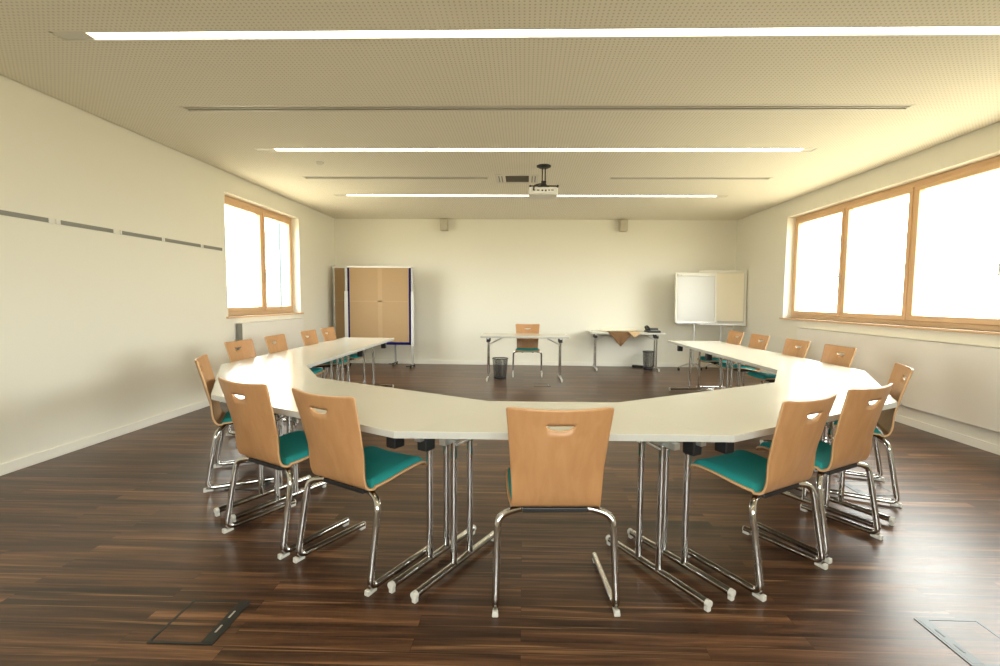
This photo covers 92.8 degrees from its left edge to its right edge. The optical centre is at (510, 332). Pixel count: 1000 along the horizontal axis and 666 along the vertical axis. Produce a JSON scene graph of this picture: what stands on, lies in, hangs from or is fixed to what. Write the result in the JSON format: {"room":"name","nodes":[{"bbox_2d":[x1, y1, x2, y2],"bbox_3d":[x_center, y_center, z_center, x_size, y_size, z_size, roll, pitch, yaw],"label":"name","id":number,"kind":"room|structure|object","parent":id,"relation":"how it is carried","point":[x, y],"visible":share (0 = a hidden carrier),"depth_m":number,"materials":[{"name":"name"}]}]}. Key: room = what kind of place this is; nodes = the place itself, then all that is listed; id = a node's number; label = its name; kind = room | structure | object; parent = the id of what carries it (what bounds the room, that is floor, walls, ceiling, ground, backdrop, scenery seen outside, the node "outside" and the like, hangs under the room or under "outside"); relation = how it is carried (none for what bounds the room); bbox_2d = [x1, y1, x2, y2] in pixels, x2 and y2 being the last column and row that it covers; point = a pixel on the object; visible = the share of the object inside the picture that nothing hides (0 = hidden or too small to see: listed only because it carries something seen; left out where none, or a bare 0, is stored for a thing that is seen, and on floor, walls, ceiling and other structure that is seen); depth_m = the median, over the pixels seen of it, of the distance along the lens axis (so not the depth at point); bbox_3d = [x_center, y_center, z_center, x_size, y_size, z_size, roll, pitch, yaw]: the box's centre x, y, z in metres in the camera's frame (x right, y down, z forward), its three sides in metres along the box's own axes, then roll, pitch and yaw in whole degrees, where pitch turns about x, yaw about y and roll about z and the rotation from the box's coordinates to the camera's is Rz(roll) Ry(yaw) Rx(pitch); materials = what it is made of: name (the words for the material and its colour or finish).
{"room":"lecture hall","nodes":[
{"label":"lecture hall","id":0,"kind":"room"},
{"bbox_2d":[0,74,334,463],"bbox_3d":[-3.984,-0.505,3.813,0.320,3.116,12.655,1,4,2],"label":"wall","id":1,"kind":"structure","parent":0,"point":[100,331],"depth_m":4.48,"materials":[{"name":"white paint"}]},
{"bbox_2d":[0,210,52,222],"bbox_3d":[-3.816,-0.913,3.695,0.014,0.042,0.517,1,4,2],"label":"rail","id":2,"kind":"object","parent":1,"relation":"attached to","point":[2,212],"visible":1,"depth_m":3.74,"materials":[{"name":"grey metal"}]},
{"bbox_2d":[55,219,116,233],"bbox_3d":[-3.800,-0.953,4.276,0.014,0.042,0.592,1,4,2],"label":"rail","id":3,"kind":"object","parent":1,"relation":"attached to","point":[57,221],"visible":1,"depth_m":4.24,"materials":[{"name":"grey metal"}]},
{"bbox_2d":[119,230,162,240],"bbox_3d":[-3.783,-0.995,4.887,0.014,0.042,0.547,1,4,2],"label":"rail","id":4,"kind":"object","parent":1,"relation":"attached to","point":[121,231],"visible":1,"depth_m":4.86,"materials":[{"name":"grey metal"}]},
{"bbox_2d":[0,367,321,475],"bbox_3d":[-3.830,1.009,3.913,0.013,0.085,12.255,1,4,2],"label":"baseboard","id":5,"kind":"structure","parent":1,"relation":"attached to","point":[36,458],"depth_m":4.33,"materials":[{"name":"white paint"}]},
{"bbox_2d":[163,238,201,247],"bbox_3d":[-3.766,-1.036,5.473,0.014,0.042,0.612,1,4,2],"label":"rail","id":6,"kind":"object","parent":1,"relation":"attached to","point":[164,239],"visible":1,"depth_m":5.44,"materials":[{"name":"grey metal"}]},
{"bbox_2d":[202,244,222,250],"bbox_3d":[-3.752,-1.071,5.989,0.014,0.042,0.397,1,4,2],"label":"rail","id":7,"kind":"object","parent":1,"relation":"attached to","point":[203,246],"visible":1,"depth_m":5.96,"materials":[{"name":"grey metal"}]},
{"bbox_2d":[224,195,303,318],"bbox_3d":[-3.809,-1.093,7.298,0.240,1.659,2.153,1,4,2],"label":"window","id":8,"kind":"structure","parent":1,"relation":"in","point":[261,214],"depth_m":7.37,"materials":[{"name":"brown wood"}]},
{"bbox_2d":[237,318,303,356],"bbox_3d":[-3.679,0.205,7.391,0.109,0.810,1.790,1,4,2],"label":"radiator","id":9,"kind":"object","parent":1,"relation":"attached to","point":[291,328],"visible":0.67,"depth_m":7.15,"materials":[{"name":"white metal"}]},
{"bbox_2d":[237,324,242,349],"bbox_3d":[-3.698,0.258,6.516,0.071,0.766,0.024,1,4,2],"label":"grille","id":10,"kind":"object","parent":9,"relation":"attached to","point":[239,326],"depth_m":6.49,"materials":[{"name":"grey metal"}]},
{"bbox_2d":[0,363,999,665],"bbox_3d":[0.268,1.218,3.815,8.855,0.250,12.655,1,4,2],"label":"floor","id":11,"kind":"structure","parent":0,"point":[103,544],"depth_m":2.45,"materials":[{"name":"brown wood"}]},
{"bbox_2d":[147,600,251,644],"bbox_3d":[-1.291,1.204,1.991,0.262,0.004,0.268,1,4,2],"label":"outlet box","id":12,"kind":"object","parent":11,"relation":"on","point":[201,622],"visible":1,"depth_m":1.98,"materials":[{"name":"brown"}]},
{"bbox_2d":[194,354,273,492],"bbox_3d":[-2.055,0.628,3.607,0.542,0.916,0.555,-1,4,-25],"label":"chair","id":13,"kind":"object","parent":11,"relation":"on","point":[220,418],"visible":0.61,"depth_m":3.45,"materials":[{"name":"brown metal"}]},
{"bbox_2d":[224,475,271,489],"bbox_3d":[-1.887,1.095,3.486,0.262,0.004,0.268,1,4,2],"label":"outlet box","id":14,"kind":"object","parent":11,"relation":"on","point":[247,477],"visible":0.48,"depth_m":3.43,"materials":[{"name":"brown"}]},
{"bbox_2d":[224,339,298,435],"bbox_3d":[-2.561,0.535,4.889,0.542,0.916,0.555,1,4,4],"label":"chair","id":15,"kind":"object","parent":11,"relation":"on","point":[247,350],"visible":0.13,"depth_m":4.89,"materials":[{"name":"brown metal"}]},
{"bbox_2d":[211,364,338,516],"bbox_3d":[-1.909,0.704,3.882,0.823,0.730,1.824,-2,5,-29],"label":"conference table","id":16,"kind":"object","parent":11,"relation":"on","point":[277,378],"visible":0.41,"depth_m":3.62,"materials":[{"name":"beige laminate"}]},
{"bbox_2d":[218,377,348,559],"bbox_3d":[-1.316,0.694,2.752,0.555,0.916,0.542,3,5,30],"label":"chair","id":17,"kind":"object","parent":11,"relation":"on","point":[257,438],"visible":0.8,"depth_m":2.57,"materials":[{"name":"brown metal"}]},
{"bbox_2d":[224,347,361,434],"bbox_3d":[-2.258,0.605,5.267,0.919,0.730,1.610,1,4,2],"label":"conference table","id":18,"kind":"object","parent":11,"relation":"on","point":[309,356],"visible":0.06,"depth_m":5.09,"materials":[{"name":"beige laminate"}]},
{"bbox_2d":[264,334,324,416],"bbox_3d":[-2.551,0.485,5.621,0.542,0.916,0.555,1,4,1],"label":"chair","id":19,"kind":"object","parent":11,"relation":"on","point":[280,345],"visible":0.23,"depth_m":5.66,"materials":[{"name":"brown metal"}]},
{"bbox_2d":[300,329,346,377],"bbox_3d":[-2.541,0.423,6.512,0.542,0.916,0.555,1,4,2],"label":"chair","id":20,"kind":"object","parent":11,"relation":"on","point":[312,339],"visible":0.37,"depth_m":6.50,"materials":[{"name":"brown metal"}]},
{"bbox_2d":[321,327,362,383],"bbox_3d":[-2.533,0.377,7.174,0.542,0.916,0.555,1,4,2],"label":"chair","id":21,"kind":"object","parent":11,"relation":"on","point":[331,335],"visible":0.36,"depth_m":7.16,"materials":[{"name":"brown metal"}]},
{"bbox_2d":[303,337,393,387],"bbox_3d":[-2.239,0.495,6.863,0.919,0.730,1.610,1,4,2],"label":"conference table","id":22,"kind":"object","parent":11,"relation":"on","point":[346,342],"visible":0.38,"depth_m":6.76,"materials":[{"name":"beige laminate"}]},
{"bbox_2d":[292,388,426,596],"bbox_3d":[-0.770,0.719,2.452,0.555,0.916,0.542,3,5,31],"label":"chair","id":23,"kind":"object","parent":11,"relation":"on","point":[337,454],"visible":0.99,"depth_m":2.28,"materials":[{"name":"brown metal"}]},
{"bbox_2d":[332,266,397,365],"bbox_3d":[-2.971,-0.345,9.705,1.318,2.000,0.323,1,4,2],"label":"pinboard","id":24,"kind":"object","parent":11,"relation":"on","point":[338,271],"visible":0.3,"depth_m":9.69,"materials":[{"name":"beige paper"}]},
{"bbox_2d":[231,381,499,592],"bbox_3d":[-0.902,0.780,2.910,1.425,0.730,0.930,3,5,31],"label":"conference table","id":25,"kind":"object","parent":11,"relation":"on","point":[392,413],"visible":0.64,"depth_m":2.67,"materials":[{"name":"beige laminate"}]},
{"bbox_2d":[344,266,414,368],"bbox_3d":[-2.595,-0.314,9.376,1.373,1.990,0.323,1,4,2],"label":"pinboard","id":26,"kind":"object","parent":11,"relation":"on","point":[378,300],"visible":0.88,"depth_m":9.34,"materials":[{"name":"brown cardboard"}]},
{"bbox_2d":[492,357,507,378],"bbox_3d":[-0.190,0.607,8.240,0.278,0.351,0.278,1,4,2],"label":"basket","id":27,"kind":"object","parent":11,"relation":"on","point":[497,360],"visible":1,"depth_m":8.16,"materials":[{"name":"black metal"}]},
{"bbox_2d":[480,333,568,381],"bbox_3d":[0.228,0.408,8.253,1.477,0.752,0.839,1,4,2],"label":"desk","id":28,"kind":"object","parent":11,"relation":"on","point":[488,336],"visible":1,"depth_m":8.15,"materials":[{"name":"beige laminate"}]},
{"bbox_2d":[512,324,542,377],"bbox_3d":[0.296,0.306,8.540,0.555,0.916,0.542,1,4,1],"label":"chair","id":29,"kind":"object","parent":11,"relation":"on","point":[523,344],"visible":0.93,"depth_m":8.70,"materials":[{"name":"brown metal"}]},
{"bbox_2d":[534,383,550,386],"bbox_3d":[0.497,0.831,7.598,0.262,0.004,0.268,1,4,2],"label":"outlet box","id":30,"kind":"object","parent":11,"relation":"on","point":[535,384],"visible":1,"depth_m":7.56,"materials":[{"name":"grey"}]},
{"bbox_2d":[492,407,619,616],"bbox_3d":[0.194,0.744,2.216,0.555,0.916,0.542,0,4,-1],"label":"chair","id":31,"kind":"object","parent":11,"relation":"on","point":[550,470],"visible":1,"depth_m":2.01,"materials":[{"name":"brown wood"}]},
{"bbox_2d":[410,401,712,611],"bbox_3d":[0.234,0.818,2.509,1.401,0.730,0.898,1,4,2],"label":"conference table","id":32,"kind":"object","parent":11,"relation":"on","point":[490,421],"visible":0.86,"depth_m":2.34,"materials":[{"name":"beige laminate"}]},
{"bbox_2d":[587,330,665,371],"bbox_3d":[2.268,0.344,9.475,1.428,0.745,0.681,1,4,2],"label":"desk","id":33,"kind":"object","parent":11,"relation":"on","point":[595,333],"visible":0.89,"depth_m":9.36,"materials":[{"name":"beige laminate"}]},
{"bbox_2d":[601,328,635,330],"bbox_3d":[2.159,-0.066,9.562,0.680,0.059,0.059,0,4,-1],"label":"paper","id":34,"kind":"object","parent":33,"relation":"on","point":[602,329],"visible":0.86,"depth_m":9.54,"materials":[{"name":"beige paper"}]},
{"bbox_2d":[607,331,630,345],"bbox_3d":[2.115,0.113,9.304,0.470,0.272,0.322,1,4,2],"label":"kraft paper","id":35,"kind":"object","parent":33,"relation":"on","point":[620,337],"visible":0.97,"depth_m":9.15,"materials":[{"name":"brown paper"}]},
{"bbox_2d":[626,331,640,337],"bbox_3d":[2.375,0.029,9.252,0.240,0.112,0.292,1,4,2],"label":"kraft paper","id":36,"kind":"object","parent":33,"relation":"on","point":[634,334],"visible":1,"depth_m":9.12,"materials":[{"name":"beige paper"}]},
{"bbox_2d":[644,325,660,332],"bbox_3d":[2.761,-0.081,9.291,0.264,0.137,0.217,0,4,-4],"label":"desk telephone","id":37,"kind":"object","parent":33,"relation":"on","point":[648,329],"visible":1,"depth_m":9.21,"materials":[{"name":"black plastic"}]},
{"bbox_2d":[632,355,642,367],"bbox_3d":[2.675,0.576,9.677,0.411,0.263,0.082,3,5,30],"label":"power strip","id":38,"kind":"object","parent":11,"relation":"on","point":[637,366],"visible":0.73,"depth_m":9.69,"materials":[{"name":"black plastic"}]},
{"bbox_2d":[642,351,654,369],"bbox_3d":[2.719,0.541,9.428,0.232,0.366,0.232,1,4,2],"label":"basket","id":39,"kind":"object","parent":11,"relation":"on","point":[648,354],"visible":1,"depth_m":9.37,"materials":[{"name":"black metal"}]},
{"bbox_2d":[674,273,716,370],"bbox_3d":[3.531,-0.196,9.084,0.812,1.900,0.445,0,4,-4],"label":"flip chart","id":40,"kind":"object","parent":11,"relation":"on","point":[695,293],"visible":0.88,"depth_m":9.08,"materials":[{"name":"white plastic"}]},
{"bbox_2d":[677,322,716,323],"bbox_3d":[3.531,-0.199,9.069,0.802,0.034,0.067,0,4,-4],"label":"tray","id":41,"kind":"object","parent":40,"relation":"on","point":[677,322],"depth_m":9.05,"materials":[{"name":"silver metal"}]},
{"bbox_2d":[668,340,769,390],"bbox_3d":[2.841,0.542,6.807,0.914,0.730,1.610,1,4,2],"label":"conference table","id":42,"kind":"object","parent":11,"relation":"on","point":[701,346],"visible":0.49,"depth_m":6.76,"materials":[{"name":"beige laminate"}]},
{"bbox_2d":[696,330,743,388],"bbox_3d":[3.141,0.427,7.151,0.542,0.916,0.555,0,4,0],"label":"chair","id":43,"kind":"object","parent":11,"relation":"on","point":[732,339],"visible":0.37,"depth_m":7.19,"materials":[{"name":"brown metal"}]},
{"bbox_2d":[698,270,746,368],"bbox_3d":[4.085,-0.237,9.227,0.852,1.969,0.445,2,4,16],"label":"flip chart","id":44,"kind":"object","parent":11,"relation":"on","point":[731,284],"visible":0.57,"depth_m":9.19,"materials":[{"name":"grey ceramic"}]},
{"bbox_2d":[698,324,745,325],"bbox_3d":[4.081,-0.164,9.217,0.840,0.034,0.067,2,4,16],"label":"tray","id":45,"kind":"object","parent":44,"relation":"on","point":[698,324],"depth_m":9.15,"materials":[{"name":"silver metal"}]},
{"bbox_2d":[600,385,873,600],"bbox_3d":[1.388,0.801,2.883,1.460,0.730,0.948,-2,5,-29],"label":"conference table","id":46,"kind":"object","parent":11,"relation":"on","point":[729,416],"visible":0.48,"depth_m":2.65,"materials":[{"name":"beige laminate"}]},
{"bbox_2d":[716,333,769,385],"bbox_3d":[3.133,0.476,6.449,0.542,0.916,0.555,0,4,-1],"label":"chair","id":47,"kind":"object","parent":11,"relation":"on","point":[754,342],"visible":0.55,"depth_m":6.42,"materials":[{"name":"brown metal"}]},
{"bbox_2d":[688,393,836,601],"bbox_3d":[1.274,0.738,2.438,0.555,0.916,0.542,-2,5,-30],"label":"chair","id":48,"kind":"object","parent":11,"relation":"on","point":[790,462],"visible":0.98,"depth_m":2.27,"materials":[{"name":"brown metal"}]},
{"bbox_2d":[745,338,809,382],"bbox_3d":[3.122,0.535,5.596,0.542,0.916,0.555,0,4,-1],"label":"chair","id":49,"kind":"object","parent":11,"relation":"on","point":[790,348],"visible":0.4,"depth_m":5.59,"materials":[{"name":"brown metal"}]},
{"bbox_2d":[708,351,863,443],"bbox_3d":[2.819,0.652,5.211,0.919,0.730,1.610,1,4,2],"label":"conference table","id":50,"kind":"object","parent":11,"relation":"on","point":[769,361],"visible":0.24,"depth_m":5.08,"materials":[{"name":"beige laminate"}]},
{"bbox_2d":[756,383,892,563],"bbox_3d":[1.794,0.720,2.752,0.555,0.916,0.542,-2,5,-28],"label":"chair","id":51,"kind":"object","parent":11,"relation":"on","point":[851,445],"visible":0.69,"depth_m":2.55,"materials":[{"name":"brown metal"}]},
{"bbox_2d":[756,370,896,525],"bbox_3d":[2.436,0.744,3.833,0.823,0.730,1.824,3,5,31],"label":"conference table","id":52,"kind":"object","parent":11,"relation":"on","point":[823,383],"visible":0.37,"depth_m":3.58,"materials":[{"name":"beige laminate"}]},
{"bbox_2d":[821,344,856,440],"bbox_3d":[3.114,0.585,4.867,0.542,0.916,0.555,0,4,-1],"label":"chair","id":53,"kind":"object","parent":11,"relation":"on","point":[830,355],"visible":0.13,"depth_m":4.87,"materials":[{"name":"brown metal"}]},
{"bbox_2d":[814,363,913,507],"bbox_3d":[2.533,0.677,3.462,0.542,0.916,0.555,3,4,28],"label":"chair","id":54,"kind":"object","parent":11,"relation":"on","point":[884,427],"visible":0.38,"depth_m":3.32,"materials":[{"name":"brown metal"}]},
{"bbox_2d":[838,481,893,495],"bbox_3d":[2.604,1.134,3.480,0.262,0.004,0.268,1,4,2],"label":"outlet box","id":55,"kind":"object","parent":11,"relation":"on","point":[861,487],"visible":0.62,"depth_m":3.47,"materials":[{"name":"grey"}]},
{"bbox_2d":[914,618,999,665],"bbox_3d":[1.858,1.237,1.908,0.262,0.004,0.268,1,4,2],"label":"outlet box","id":56,"kind":"object","parent":11,"relation":"on","point":[975,643],"visible":1,"depth_m":1.93,"materials":[{"name":"brushed aluminium"},{"name":"black plastic"}]},
{"bbox_2d":[0,0,999,219],"bbox_3d":[0.294,-1.901,3.603,8.187,0.012,12.237,1,4,2],"label":"ceiling","id":57,"kind":"structure","parent":0,"point":[953,82],"depth_m":3.76,"materials":[{"name":"white paint"}]},
{"bbox_2d":[302,176,487,178],"bbox_3d":[-1.569,-2.125,6.465,2.520,0.037,0.124,1,4,2],"label":"ceiling vent","id":58,"kind":"object","parent":57,"relation":"in","point":[305,177],"visible":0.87,"depth_m":6.48,"materials":[{"name":"white metal"}]},
{"bbox_2d":[333,194,527,196],"bbox_3d":[-1.274,-2.213,7.549,3.069,0.065,0.129,1,4,2],"label":"ceiling light","id":59,"kind":"object","parent":57,"relation":"attached to","point":[333,194],"depth_m":7.59,"materials":[{"name":"beige paint"}]},
{"bbox_2d":[495,174,538,183],"bbox_3d":[0.084,-2.119,6.470,0.579,0.062,0.480,1,4,2],"label":"ceiling vent","id":60,"kind":"object","parent":57,"relation":"in","point":[500,178],"visible":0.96,"depth_m":6.46,"materials":[{"name":"white metal"}]},
{"bbox_2d":[50,25,999,40],"bbox_3d":[0.296,-1.879,2.932,6.345,0.065,0.106,1,4,2],"label":"ceiling light","id":61,"kind":"object","parent":57,"relation":"attached to","point":[953,30],"visible":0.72,"depth_m":2.95,"materials":[{"name":"glowing white plastic diffuser"}]},
{"bbox_2d":[89,27,999,37],"bbox_3d":[0.316,-1.864,2.932,5.965,0.006,0.078,1,4,2],"label":"diffuser","id":62,"kind":"object","parent":61,"relation":"attached to","point":[662,31],"depth_m":2.94,"materials":[{"name":"white plastic"}]},
{"bbox_2d":[253,148,817,151],"bbox_3d":[0.217,-2.038,5.215,6.130,0.065,0.115,1,4,2],"label":"ceiling light","id":63,"kind":"object","parent":57,"relation":"attached to","point":[256,149],"visible":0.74,"depth_m":5.23,"materials":[{"name":"beige paint"}]},
{"bbox_2d":[276,149,800,149],"bbox_3d":[0.262,-2.022,5.215,5.780,0.006,0.087,1,4,2],"label":"diffuser","id":64,"kind":"object","parent":63,"relation":"attached to","point":[276,149],"depth_m":5.24,"materials":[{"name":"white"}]},
{"bbox_2d":[528,164,558,198],"bbox_3d":[0.399,-1.855,5.822,0.367,0.385,0.310,1,4,2],"label":"projector","id":65,"kind":"object","parent":57,"relation":"hanging from","point":[541,190],"visible":1,"depth_m":5.73,"materials":[{"name":"white plastic"}]},
{"bbox_2d":[179,104,915,111],"bbox_3d":[0.245,-1.944,4.076,6.220,0.037,0.124,1,4,2],"label":"ceiling vent","id":66,"kind":"object","parent":57,"relation":"in","point":[906,106],"visible":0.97,"depth_m":4.09,"materials":[{"name":"white metal"}]},
{"bbox_2d":[189,108,696,109],"bbox_3d":[0.245,-1.940,4.076,6.190,0.003,0.096,1,4,2],"label":"grille","id":67,"kind":"object","parent":66,"relation":"attached to","point":[189,108],"depth_m":4.11,"materials":[{"name":"brown"}]},
{"bbox_2d":[557,195,728,196],"bbox_3d":[2.048,-2.177,7.449,2.638,0.065,0.103,1,4,2],"label":"ceiling light","id":68,"kind":"object","parent":57,"relation":"attached to","point":[557,195],"depth_m":7.50,"materials":[{"name":"beige paint"}]},
{"bbox_2d":[469,195,625,195],"bbox_3d":[0.295,-2.181,7.512,5.840,0.006,0.092,1,4,2],"label":"diffuser","id":69,"kind":"object","parent":68,"relation":"attached to","point":[469,195],"depth_m":7.53,"materials":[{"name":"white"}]},
{"bbox_2d":[610,177,772,179],"bbox_3d":[2.389,-2.084,6.358,2.127,0.037,0.124,1,4,2],"label":"ceiling vent","id":70,"kind":"object","parent":57,"relation":"in","point":[706,178],"visible":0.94,"depth_m":6.34,"materials":[{"name":"grey metal"}]},
{"bbox_2d":[335,219,737,362],"bbox_3d":[0.454,-0.889,9.909,8.215,3.116,0.200,1,4,2],"label":"wall","id":71,"kind":"structure","parent":0,"point":[473,278],"depth_m":9.80,"materials":[{"name":"white paint"}]},
{"bbox_2d":[440,219,447,230],"bbox_3d":[-1.357,-2.194,9.680,0.150,0.230,0.176,1,4,2],"label":"loudspeaker","id":72,"kind":"object","parent":71,"relation":"attached to","point":[443,222],"visible":1,"depth_m":9.60,"materials":[{"name":"beige plastic"}]},
{"bbox_2d":[441,219,446,229],"bbox_3d":[-1.359,-2.188,9.595,0.124,0.200,0.006,1,4,2],"label":"grille","id":73,"kind":"object","parent":72,"relation":"attached to","point":[443,221],"depth_m":9.59,"materials":[{"name":"beige plastic"}]},
{"bbox_2d":[350,359,718,367],"bbox_3d":[0.438,0.630,9.907,8.189,0.085,0.013,1,4,2],"label":"baseboard","id":74,"kind":"structure","parent":71,"relation":"attached to","point":[386,361],"depth_m":9.90,"materials":[{"name":"white paint"}]},
{"bbox_2d":[619,220,627,231],"bbox_3d":[2.261,-2.157,9.582,0.150,0.230,0.176,1,4,2],"label":"loudspeaker","id":75,"kind":"object","parent":71,"relation":"attached to","point":[623,224],"visible":1,"depth_m":9.50,"materials":[{"name":"beige plastic"}]},
{"bbox_2d":[621,220,626,229],"bbox_3d":[2.259,-2.151,9.498,0.124,0.200,0.006,1,4,2],"label":"grille","id":76,"kind":"object","parent":75,"relation":"attached to","point":[623,222],"depth_m":9.49,"materials":[{"name":"beige plastic"}]},
{"bbox_2d":[733,122,999,445],"bbox_3d":[4.548,-0.416,3.583,0.320,3.116,12.655,1,4,2],"label":"wall","id":77,"kind":"structure","parent":0,"point":[765,238],"depth_m":7.05,"materials":[{"name":"white paint"}]},
{"bbox_2d":[746,372,999,454],"bbox_3d":[4.368,1.094,3.692,0.013,0.085,12.255,1,4,2],"label":"baseboard","id":78,"kind":"structure","parent":77,"relation":"attached to","point":[990,447],"depth_m":4.75,"materials":[{"name":"white paint"}]},
{"bbox_2d":[779,156,999,334],"bbox_3d":[4.529,-0.896,5.479,0.240,1.659,4.800,1,4,2],"label":"window","id":79,"kind":"structure","parent":77,"relation":"in","point":[916,190],"depth_m":5.49,"materials":[{"name":"brown wood"}]},
{"bbox_2d":[796,328,999,431],"bbox_3d":[4.386,0.435,5.248,0.074,0.745,4.250,1,4,2],"label":"radiator","id":80,"kind":"object","parent":77,"relation":"attached to","point":[960,382],"visible":0.67,"depth_m":4.87,"materials":[{"name":"white metal"}]},
{"label":"outside","id":81,"kind":"structure","parent":0,"visible":0},
{"bbox_2d":[278,222,282,305],"bbox_3d":[-4.178,-0.906,8.968,0.345,3.600,0.060,1,4,2],"label":"panel","id":82,"kind":"object","parent":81,"point":[279,223],"visible":0.07,"depth_m":8.91,"materials":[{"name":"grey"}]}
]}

